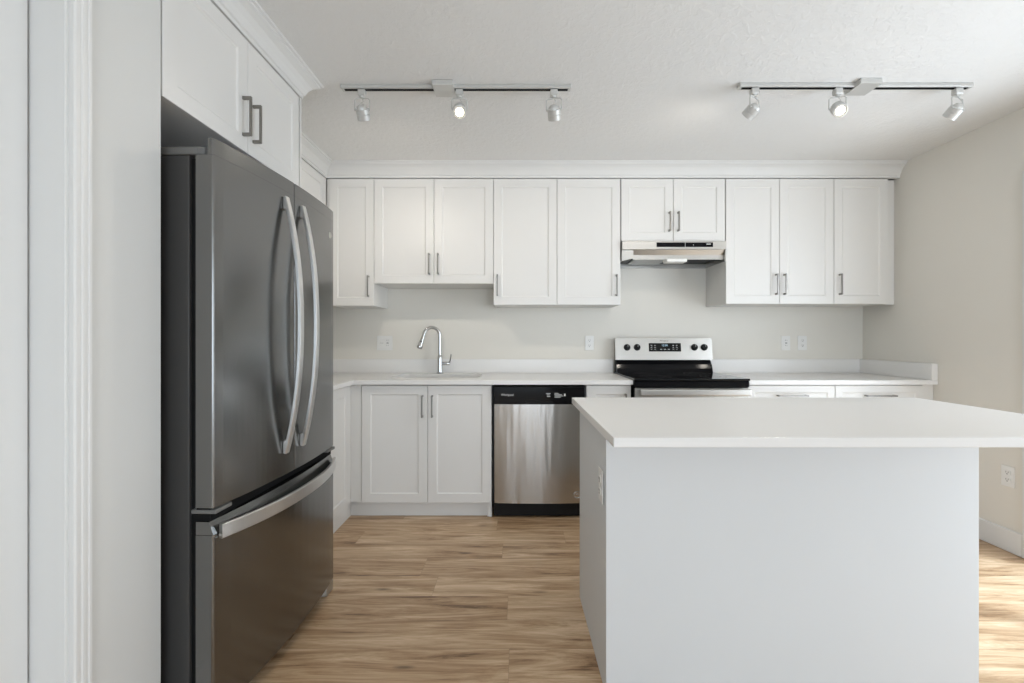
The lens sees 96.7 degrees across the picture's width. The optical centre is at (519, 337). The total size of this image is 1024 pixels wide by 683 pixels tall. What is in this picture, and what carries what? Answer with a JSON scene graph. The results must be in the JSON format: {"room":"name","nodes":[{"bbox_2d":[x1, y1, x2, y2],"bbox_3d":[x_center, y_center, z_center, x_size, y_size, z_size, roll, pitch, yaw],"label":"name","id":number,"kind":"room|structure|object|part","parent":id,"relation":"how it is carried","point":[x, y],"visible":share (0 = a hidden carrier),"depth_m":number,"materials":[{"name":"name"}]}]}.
{"room":"kitchen","nodes":[
{"label":"kitchen","id":0,"kind":"room"},
{"bbox_2d":[92,0,160,682],"bbox_3d":[-1.455,-0.030,-0.995,0.810,2.440,4.650,0,0,0],"label":"wall","id":1,"kind":"structure","parent":0,"point":[126,34],"depth_m":1.21,"materials":[{"name":"paint"}]},
{"bbox_2d":[0,0,26,682],"bbox_3d":[-1.149,0.177,0.634,0.037,2.010,0.824,0,0,0],"label":"door","id":2,"kind":"structure","parent":1,"relation":"in","point":[13,13],"depth_m":1.01,"materials":[{"name":"white paint"}]},
{"bbox_2d":[27,0,67,682],"bbox_3d":[-1.110,0.170,0.634,0.120,2.040,0.868,0,0,0],"label":"trim","id":3,"kind":"structure","parent":1,"relation":"attached to","point":[47,20],"depth_m":1.05,"materials":[{"name":"white paint"}]},
{"bbox_2d":[68,0,91,682],"bbox_3d":[-1.042,0.150,0.634,0.016,2.080,0.948,0,0,0],"label":"trim","id":4,"kind":"structure","parent":1,"relation":"attached to","point":[79,11],"depth_m":1.07,"materials":[{"name":"white paint"}]},
{"bbox_2d":[210,0,907,178],"bbox_3d":[0.657,-1.200,2.312,4.144,0.098,1.961,0,0,0],"label":"trim","id":5,"kind":"structure","parent":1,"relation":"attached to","point":[248,17],"depth_m":3.23,"materials":[{"name":"white paint"}]},
{"bbox_2d":[326,181,862,374],"bbox_3d":[0.495,-0.030,3.685,4.710,2.440,0.120,0,0,0],"label":"wall","id":6,"kind":"structure","parent":0,"point":[654,303],"depth_m":3.62,"materials":[{"name":"beige paint"}]},
{"bbox_2d":[327,179,387,308],"bbox_3d":[-1.222,-0.689,3.431,0.342,0.917,0.384,0,0,0],"label":"upper cabinet","id":7,"kind":"object","parent":6,"relation":"attached to","point":[351,201],"visible":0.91,"depth_m":3.28,"materials":[{"name":"white paint"}]},
{"bbox_2d":[377,336,392,349],"bbox_3d":[-1.076,0.040,3.620,0.123,0.115,0.009,0,0,0],"label":"wall outlet","id":8,"kind":"object","parent":6,"relation":"attached to","point":[383,342],"visible":1,"depth_m":3.62,"materials":[{"name":"white plastic"}]},
{"bbox_2d":[385,339,389,346],"bbox_3d":[-1.053,0.040,3.619,0.033,0.066,0.004,0,0,0],"label":"socket","id":9,"kind":"object","parent":8,"relation":"attached to","point":[387,341],"depth_m":3.62,"materials":[{"name":"white plastic"}]},
{"bbox_2d":[374,179,493,288],"bbox_3d":[-0.621,-0.769,3.431,0.857,0.754,0.384,0,0,0],"label":"upper cabinet","id":10,"kind":"object","parent":6,"relation":"attached to","point":[429,233],"visible":0.98,"depth_m":3.28,"materials":[{"name":"white paint"}]},
{"bbox_3d":[-0.835,-0.768,3.283,0.428,0.754,0.019,0,0,0],"label":"door","id":11,"kind":"part","parent":10,"relation":"part of","materials":[{"name":"white paint"}]},
{"bbox_3d":[-0.405,-0.768,3.283,0.425,0.754,0.019,0,0,0],"label":"door","id":12,"kind":"part","parent":10,"relation":"part of","materials":[{"name":"white paint"}]},
{"bbox_2d":[333,359,612,372],"bbox_3d":[-0.499,0.222,3.613,2.475,0.108,0.020,0,0,0],"label":"backsplash","id":13,"kind":"structure","parent":6,"relation":"attached to","point":[339,365],"depth_m":3.60,"materials":[{"name":"white stone"}]},
{"bbox_2d":[494,179,619,307],"bbox_3d":[0.266,-0.692,3.431,0.912,0.908,0.384,0,0,0],"label":"upper cabinet","id":14,"kind":"object","parent":6,"relation":"attached to","point":[557,241],"visible":1,"depth_m":3.28,"materials":[{"name":"white paint"}]},
{"bbox_3d":[0.037,-0.692,3.283,0.454,0.907,0.019,0,0,0],"label":"door","id":15,"kind":"part","parent":14,"relation":"part of","materials":[{"name":"white paint"}]},
{"bbox_3d":[0.494,-0.692,3.283,0.454,0.907,0.019,0,0,0],"label":"door","id":16,"kind":"part","parent":14,"relation":"part of","materials":[{"name":"white paint"}]},
{"bbox_3d":[0.692,-0.378,3.256,0.010,0.152,0.034,0,0,0],"label":"handle","id":17,"kind":"part","parent":14,"relation":"part of","materials":[{"name":"silver metal"}]},
{"bbox_2d":[585,336,593,349],"bbox_3d":[0.552,0.040,3.620,0.070,0.115,0.009,0,0,0],"label":"wall outlet","id":18,"kind":"object","parent":6,"relation":"attached to","point":[589,340],"visible":1,"depth_m":3.62,"materials":[{"name":"white plastic"}]},
{"bbox_2d":[620,179,724,242],"bbox_3d":[1.101,-0.922,3.431,0.747,0.448,0.384,0,0,0],"label":"upper cabinet","id":19,"kind":"object","parent":6,"relation":"attached to","point":[650,209],"visible":0.92,"depth_m":3.28,"materials":[{"name":"white paint"}]},
{"bbox_3d":[0.915,-0.921,3.283,0.373,0.448,0.019,0,0,0],"label":"door","id":20,"kind":"part","parent":19,"relation":"part of","materials":[{"name":"white paint"}]},
{"bbox_3d":[1.072,-0.835,3.256,0.010,0.140,0.034,0,0,0],"label":"handle","id":21,"kind":"part","parent":19,"relation":"part of","materials":[{"name":"silver metal"}]},
{"bbox_3d":[1.135,-0.835,3.256,0.010,0.140,0.034,0,0,0],"label":"handle","id":22,"kind":"part","parent":19,"relation":"part of","materials":[{"name":"silver metal"}]},
{"bbox_3d":[1.290,-0.921,3.283,0.370,0.448,0.019,0,0,0],"label":"door","id":23,"kind":"part","parent":19,"relation":"part of","materials":[{"name":"white paint"}]},
{"bbox_2d":[620,241,725,268],"bbox_3d":[1.101,-0.620,3.432,0.745,0.144,0.371,0,0,0],"label":"range hood","id":24,"kind":"object","parent":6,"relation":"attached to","point":[633,254],"visible":0.94,"depth_m":3.28,"materials":[{"name":"metal"}]},
{"bbox_2d":[706,179,833,306],"bbox_3d":[1.869,-0.696,3.431,0.776,0.900,0.384,0,0,0],"label":"upper cabinet","id":25,"kind":"object","parent":6,"relation":"attached to","point":[779,233],"visible":0.96,"depth_m":3.28,"materials":[{"name":"white paint"}]},
{"bbox_3d":[1.673,-0.696,3.283,0.384,0.900,0.019,0,0,0],"label":"door","id":26,"kind":"part","parent":25,"relation":"part of","materials":[{"name":"white paint"}]},
{"bbox_3d":[1.838,-0.385,3.256,0.010,0.150,0.034,0,0,0],"label":"handle","id":27,"kind":"part","parent":25,"relation":"part of","materials":[{"name":"silver metal"}]},
{"bbox_3d":[1.898,-0.385,3.256,0.010,0.150,0.034,0,0,0],"label":"handle","id":28,"kind":"part","parent":25,"relation":"part of","materials":[{"name":"silver metal"}]},
{"bbox_3d":[2.062,-0.696,3.283,0.388,0.900,0.019,0,0,0],"label":"door","id":29,"kind":"part","parent":25,"relation":"part of","materials":[{"name":"white paint"}]},
{"bbox_2d":[710,359,859,372],"bbox_3d":[2.112,0.222,3.613,1.232,0.108,0.020,0,0,0],"label":"backsplash","id":30,"kind":"structure","parent":6,"relation":"attached to","point":[718,365],"depth_m":3.60,"materials":[{"name":"white stone"}]},
{"bbox_2d":[781,336,789,349],"bbox_3d":[2.115,0.040,3.620,0.070,0.115,0.009,0,0,0],"label":"wall outlet","id":31,"kind":"object","parent":6,"relation":"attached to","point":[785,340],"visible":1,"depth_m":3.62,"materials":[{"name":"white plastic"}]},
{"bbox_2d":[784,339,787,346],"bbox_3d":[2.115,0.040,3.619,0.033,0.066,0.004,0,0,0],"label":"socket","id":32,"kind":"object","parent":31,"relation":"attached to","point":[785,340],"depth_m":3.62,"materials":[{"name":"white plastic"}]},
{"bbox_2d":[798,336,806,349],"bbox_3d":[2.247,0.040,3.620,0.070,0.115,0.009,0,0,0],"label":"wall outlet","id":33,"kind":"object","parent":6,"relation":"attached to","point":[802,340],"visible":1,"depth_m":3.62,"materials":[{"name":"white plastic"}]},
{"bbox_2d":[809,179,893,306],"bbox_3d":[2.494,-0.697,3.431,0.468,0.906,0.384,0,0,0],"label":"upper cabinet","id":34,"kind":"object","parent":6,"relation":"attached to","point":[863,208],"visible":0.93,"depth_m":3.28,"materials":[{"name":"white paint"}]},
{"bbox_3d":[2.296,-0.385,3.256,0.010,0.150,0.034,0,0,0],"label":"handle","id":35,"kind":"part","parent":34,"relation":"part of","materials":[{"name":"silver metal"}]},
{"bbox_3d":[2.454,-0.696,3.283,0.388,0.900,0.019,0,0,0],"label":"door","id":36,"kind":"part","parent":34,"relation":"part of","materials":[{"name":"white paint"}]},
{"bbox_2d":[249,497,1023,682],"bbox_3d":[0.495,1.240,0.212,4.710,0.100,7.065,0,0,0],"label":"floor","id":37,"kind":"structure","parent":0,"point":[412,598],"depth_m":2.00,"materials":[{"name":"brown wood"}]},
{"bbox_2d":[161,138,335,682],"bbox_3d":[-1.238,0.296,1.771,0.872,1.787,0.804,0,0,2],"label":"refrigerator","id":38,"kind":"object","parent":37,"relation":"on","point":[248,466],"visible":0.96,"depth_m":1.47,"materials":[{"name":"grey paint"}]},
{"bbox_2d":[161,155,194,682],"bbox_3d":[-1.328,0.319,1.775,0.691,1.742,0.780,0,0,2],"label":"panel","id":39,"kind":"object","parent":38,"relation":"in","point":[177,171],"depth_m":1.37,"materials":[{"name":"grey paint"}]},
{"bbox_3d":[-0.920,-0.044,1.557,0.083,1.105,0.400,0,0,2],"label":"door","id":40,"kind":"part","parent":38,"relation":"part of","materials":[{"name":"silver metal"}]},
{"bbox_3d":[-0.912,0.863,1.760,0.083,0.545,0.804,0,0,2],"label":"freezer drawer","id":41,"kind":"part","parent":38,"relation":"part of","materials":[{"name":"silver metal"}]},
{"bbox_3d":[-0.855,0.583,1.757,0.082,0.044,0.775,0,0,2],"label":"handle","id":42,"kind":"part","parent":38,"relation":"part of","materials":[{"name":"metal"}]},
{"bbox_3d":[-0.840,-0.049,1.687,0.070,0.950,0.026,0,0,2],"label":"handle","id":43,"kind":"part","parent":38,"relation":"part of","materials":[{"name":"metal"}]},
{"bbox_3d":[-0.835,-0.049,1.807,0.070,0.950,0.026,0,0,2],"label":"handle","id":44,"kind":"part","parent":38,"relation":"part of","materials":[{"name":"metal"}]},
{"bbox_3d":[-0.905,-0.044,1.962,0.083,1.105,0.400,0,0,2],"label":"door","id":45,"kind":"part","parent":38,"relation":"part of","materials":[{"name":"silver metal"}]},
{"bbox_2d":[299,98,300,186],"bbox_3d":[-1.394,0.020,2.185,0.684,2.340,0.012,0,0,0],"label":"panel","id":46,"kind":"object","parent":37,"relation":"on","point":[299,98],"visible":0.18,"depth_m":2.18,"materials":[{"name":"white paint"}]},
{"bbox_2d":[331,385,350,533],"bbox_3d":[-1.408,0.748,2.630,0.660,0.882,0.873,0,0,0],"label":"base cabinet","id":47,"kind":"object","parent":37,"relation":"on","point":[342,396],"visible":0.12,"depth_m":2.86,"materials":[{"name":"white paint"}]},
{"bbox_2d":[333,359,632,389],"bbox_3d":[-0.500,0.236,2.908,2.476,0.137,1.430,0,0,0],"label":"countertop","id":48,"kind":"structure","parent":47,"relation":"on","point":[346,372],"depth_m":3.60,"materials":[{"name":"white stone"}]},
{"bbox_2d":[417,326,451,373],"bbox_3d":[-0.666,0.091,3.520,0.264,0.369,0.072,0,0,-19],"label":"faucet","id":49,"kind":"object","parent":48,"relation":"on","point":[440,363],"visible":1,"depth_m":3.53,"materials":[{"name":"silver metal"}]},
{"bbox_3d":[-0.682,0.026,3.514,0.157,0.239,0.026,0,0,-28],"label":"spout","id":50,"kind":"part","parent":49,"relation":"part of","materials":[{"name":"silver metal"}]},
{"bbox_3d":[-0.570,0.168,3.544,0.078,0.086,0.030,0,0,0],"label":"lever","id":51,"kind":"part","parent":49,"relation":"part of","materials":[{"name":"silver metal"}]},
{"bbox_2d":[351,385,492,516],"bbox_3d":[-0.659,0.748,3.291,0.945,0.882,0.664,0,0,0],"label":"base cabinet","id":52,"kind":"object","parent":37,"relation":"on","point":[416,449],"visible":0.98,"depth_m":3.00,"materials":[{"name":"white paint"}]},
{"bbox_3d":[-0.825,0.698,3.002,0.433,0.771,0.019,0,0,0],"label":"door","id":53,"kind":"part","parent":52,"relation":"part of","materials":[{"name":"white paint"}]},
{"bbox_3d":[-0.640,0.448,2.976,0.010,0.145,0.034,0,0,0],"label":"handle","id":54,"kind":"part","parent":52,"relation":"part of","materials":[{"name":"silver metal"}]},
{"bbox_3d":[-0.575,0.448,2.976,0.010,0.145,0.034,0,0,0],"label":"handle","id":55,"kind":"part","parent":52,"relation":"part of","materials":[{"name":"silver metal"}]},
{"bbox_3d":[-0.398,0.698,3.002,0.416,0.771,0.019,0,0,0],"label":"door","id":56,"kind":"part","parent":52,"relation":"part of","materials":[{"name":"white paint"}]},
{"bbox_2d":[493,385,584,514],"bbox_3d":[0.126,0.748,3.276,0.608,0.860,0.608,0,0,0],"label":"dishwasher","id":57,"kind":"object","parent":37,"relation":"on","point":[536,428],"visible":0.96,"depth_m":2.98,"materials":[{"name":"silver metal"}]},
{"bbox_3d":[0.126,1.142,3.028,0.600,0.072,0.012,0,0,0],"label":"kick plate","id":58,"kind":"part","parent":57,"relation":"part of","materials":[{"name":"black plastic"}]},
{"bbox_3d":[0.126,0.377,2.990,0.600,0.113,0.029,0,0,0],"label":"control panel","id":59,"kind":"part","parent":57,"relation":"part of","materials":[{"name":"black plastic"}]},
{"bbox_3d":[0.125,0.424,2.974,0.180,0.018,0.005,0,0,0],"label":"pocket handle","id":60,"kind":"part","parent":57,"relation":"part of","materials":[{"name":"black plastic"}]},
{"bbox_2d":[584,385,630,397],"bbox_3d":[0.583,0.748,3.291,0.296,0.882,0.664,0,0,0],"label":"base cabinet","id":61,"kind":"object","parent":37,"relation":"on","point":[591,391],"visible":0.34,"depth_m":2.99,"materials":[{"name":"white paint"}]},
{"bbox_2d":[614,338,751,397],"bbox_3d":[1.119,0.596,3.253,0.758,1.188,0.706,0,0,0],"label":"range","id":62,"kind":"object","parent":37,"relation":"on","point":[657,367],"visible":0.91,"depth_m":3.50,"materials":[{"name":"silver metal"}]},
{"bbox_3d":[0.835,0.073,3.537,0.052,0.052,0.033,0,0,0],"label":"knob","id":63,"kind":"part","parent":62,"relation":"part of","materials":[{"name":"black plastic"}]},
{"bbox_3d":[0.913,0.073,3.537,0.052,0.052,0.033,0,0,0],"label":"knob","id":64,"kind":"part","parent":62,"relation":"part of","materials":[{"name":"black plastic"}]},
{"bbox_3d":[1.121,0.086,3.556,0.755,0.168,0.038,0,0,0],"label":"control panel","id":65,"kind":"part","parent":62,"relation":"part of","materials":[{"name":"metal"}]},
{"bbox_2d":[614,371,749,380],"bbox_3d":[1.116,0.271,3.272,0.752,0.014,0.655,0,0,0],"label":"cooktop","id":66,"kind":"object","parent":62,"relation":"in","point":[633,375],"depth_m":3.12,"materials":[{"name":"black glass"}]},
{"bbox_3d":[1.116,0.639,2.965,0.738,0.631,0.019,0,0,0],"label":"oven door","id":67,"kind":"part","parent":62,"relation":"part of","materials":[{"name":"metal"}]},
{"bbox_3d":[1.360,0.073,3.537,0.052,0.052,0.033,0,0,0],"label":"knob","id":68,"kind":"part","parent":62,"relation":"part of","materials":[{"name":"black plastic"}]},
{"bbox_3d":[1.125,0.350,2.927,0.711,0.044,0.054,0,0,0],"label":"handle","id":69,"kind":"part","parent":62,"relation":"part of","materials":[{"name":"metal"}]},
{"bbox_3d":[1.436,0.073,3.537,0.052,0.052,0.033,0,0,0],"label":"knob","id":70,"kind":"part","parent":62,"relation":"part of","materials":[{"name":"black plastic"}]},
{"bbox_2d":[580,412,978,682],"bbox_3d":[0.897,0.749,1.817,1.246,0.880,0.619,0,0,0],"label":"kitchen island","id":71,"kind":"object","parent":37,"relation":"on","point":[698,564],"visible":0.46,"depth_m":1.51,"materials":[{"name":"white paint"}]},
{"bbox_3d":[0.287,0.749,1.809,0.014,0.880,0.567,0,0,-1],"label":"panel","id":72,"kind":"part","parent":71,"relation":"part of","materials":[{"name":"white paint"}]},
{"bbox_2d":[599,466,602,504],"bbox_3d":[0.279,0.510,1.580,0.009,0.115,0.070,0,0,0],"label":"wall outlet","id":73,"kind":"object","parent":71,"relation":"attached to","point":[600,469],"visible":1,"depth_m":1.56,"materials":[{"name":"white plastic"}]},
{"bbox_2d":[572,398,1023,446],"bbox_3d":[1.052,0.294,1.711,1.616,0.028,0.864,0,0,0],"label":"island countertop","id":74,"kind":"structure","parent":71,"relation":"on","point":[623,422],"depth_m":1.51,"materials":[{"name":"white stone"}]},
{"bbox_2d":[748,385,834,397],"bbox_3d":[1.784,0.748,3.291,0.575,0.882,0.664,0,0,0],"label":"base cabinet","id":75,"kind":"object","parent":37,"relation":"on","point":[758,391],"visible":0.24,"depth_m":2.99,"materials":[{"name":"white paint"}]},
{"bbox_3d":[1.784,0.378,2.976,0.196,0.010,0.034,0,0,0],"label":"handle","id":76,"kind":"part","parent":75,"relation":"part of","materials":[{"name":"silver metal"}]},
{"bbox_2d":[835,385,932,399],"bbox_3d":[2.401,0.749,3.291,0.655,0.883,0.664,0,0,0],"label":"base cabinet","id":77,"kind":"object","parent":37,"relation":"on","point":[841,391],"visible":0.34,"depth_m":2.99,"materials":[{"name":"white paint"}]},
{"bbox_2d":[710,359,937,384],"bbox_3d":[2.112,0.236,3.296,1.232,0.137,0.655,0,0,0],"label":"countertop","id":78,"kind":"structure","parent":77,"relation":"on","point":[759,371],"depth_m":3.39,"materials":[{"name":"white stone"}]},
{"bbox_3d":[2.361,0.378,2.976,0.196,0.010,0.034,0,0,0],"label":"handle","id":79,"kind":"part","parent":77,"relation":"part of","materials":[{"name":"silver metal"}]},
{"bbox_2d":[256,0,1023,180],"bbox_3d":[0.495,-1.300,0.212,4.710,0.100,7.065,0,0,0],"label":"ceiling","id":80,"kind":"structure","parent":0,"point":[648,79],"depth_m":2.14,"materials":[{"name":"white paint"}]},
{"bbox_2d":[340,80,570,121],"bbox_3d":[-0.316,-1.163,2.257,1.136,0.173,0.116,0,0,0],"label":"track light","id":81,"kind":"object","parent":80,"relation":"attached to","point":[442,88],"visible":1,"depth_m":2.24,"materials":[{"name":"silver metal"}]},
{"bbox_3d":[-0.316,-1.240,2.257,1.136,0.020,0.038,0,0,0],"label":"rail","id":82,"kind":"part","parent":81,"relation":"part of","materials":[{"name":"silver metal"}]},
{"bbox_2d":[737,78,973,120],"bbox_3d":[1.647,-1.164,2.243,1.143,0.172,0.116,0,0,0],"label":"track light","id":83,"kind":"object","parent":80,"relation":"attached to","point":[863,86],"visible":1,"depth_m":2.23,"materials":[{"name":"silver metal"}]},
{"bbox_3d":[1.647,-1.240,2.243,1.143,0.020,0.038,0,0,0],"label":"rail","id":84,"kind":"part","parent":83,"relation":"part of","materials":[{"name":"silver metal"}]},
{"bbox_2d":[863,107,1023,533],"bbox_3d":[2.790,-0.030,0.152,0.120,2.440,6.945,0,0,0],"label":"wall","id":85,"kind":"structure","parent":0,"point":[957,307],"depth_m":2.78,"materials":[{"name":"beige paint"}]},
{"bbox_2d":[860,359,937,379],"bbox_3d":[2.708,0.222,3.286,0.040,0.108,0.632,0,0,0],"label":"backsplash","id":86,"kind":"structure","parent":85,"relation":"attached to","point":[927,371],"depth_m":3.22,"materials":[{"name":"white stone"}]},
{"bbox_2d":[979,518,1021,556],"bbox_3d":[2.723,1.127,2.723,0.014,0.125,0.524,0,0,0],"label":"baseboard","id":87,"kind":"structure","parent":85,"relation":"attached to","point":[1004,538],"depth_m":2.57,"materials":[{"name":"white paint"}]},
{"bbox_2d":[1001,464,1014,487],"bbox_3d":[2.725,0.772,2.543,0.009,0.115,0.070,0,0,0],"label":"wall outlet","id":88,"kind":"object","parent":85,"relation":"attached to","point":[1007,472],"visible":1,"depth_m":2.54,"materials":[{"name":"white plastic"}]},
{"bbox_2d":[1004,477,1010,482],"bbox_3d":[2.724,0.792,2.543,0.004,0.028,0.032,0,0,0],"label":"socket","id":89,"kind":"object","parent":88,"relation":"attached to","point":[1006,479],"depth_m":2.54,"materials":[{"name":"white plastic"}]},
{"bbox_2d":[1004,470,1010,475],"bbox_3d":[2.724,0.752,2.543,0.004,0.028,0.032,0,0,0],"label":"socket","id":90,"kind":"object","parent":88,"relation":"attached to","point":[1006,472],"depth_m":2.54,"materials":[{"name":"white plastic"}]},
{"bbox_2d":[1022,170,1023,558],"bbox_3d":[2.721,0.142,1.460,0.018,2.095,2.000,0,0,0],"label":"trim","id":91,"kind":"structure","parent":85,"relation":"attached to","point":[1023,170],"depth_m":2.45,"materials":[{"name":"white paint"}]},
{"bbox_3d":[-1.800,-0.030,2.478,0.120,2.440,2.295,0,0,0],"label":"wall","id":92,"kind":"structure","parent":0,"visible":0},
{"bbox_2d":[161,0,298,185],"bbox_3d":[-1.376,-0.929,1.752,0.720,0.434,0.832,0,0,0],"label":"upper cabinet","id":93,"kind":"object","parent":92,"relation":"attached to","point":[215,84],"visible":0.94,"depth_m":1.61,"materials":[{"name":"white paint"}]},
{"bbox_3d":[-1.060,-0.928,1.546,0.019,0.434,0.418,0,0,0],"label":"door","id":94,"kind":"part","parent":93,"relation":"part of","materials":[{"name":"white paint"}]},
{"bbox_3d":[-1.033,-0.840,1.724,0.034,0.150,0.010,0,0,0],"label":"handle","id":95,"kind":"part","parent":93,"relation":"part of","materials":[{"name":"silver metal"}]},
{"bbox_3d":[-1.033,-0.840,1.790,0.034,0.150,0.010,0,0,0],"label":"handle","id":96,"kind":"part","parent":93,"relation":"part of","materials":[{"name":"silver metal"}]},
{"bbox_3d":[-1.060,-0.928,1.960,0.019,0.434,0.403,0,0,0],"label":"door","id":97,"kind":"part","parent":93,"relation":"part of","materials":[{"name":"white paint"}]},
{"bbox_2d":[301,159,325,204],"bbox_3d":[-1.550,-0.689,2.737,0.377,0.917,1.087,0,0,0],"label":"upper cabinet","id":98,"kind":"object","parent":92,"relation":"attached to","point":[314,183],"visible":0.04,"depth_m":3.08,"materials":[{"name":"white paint"}]}
]}

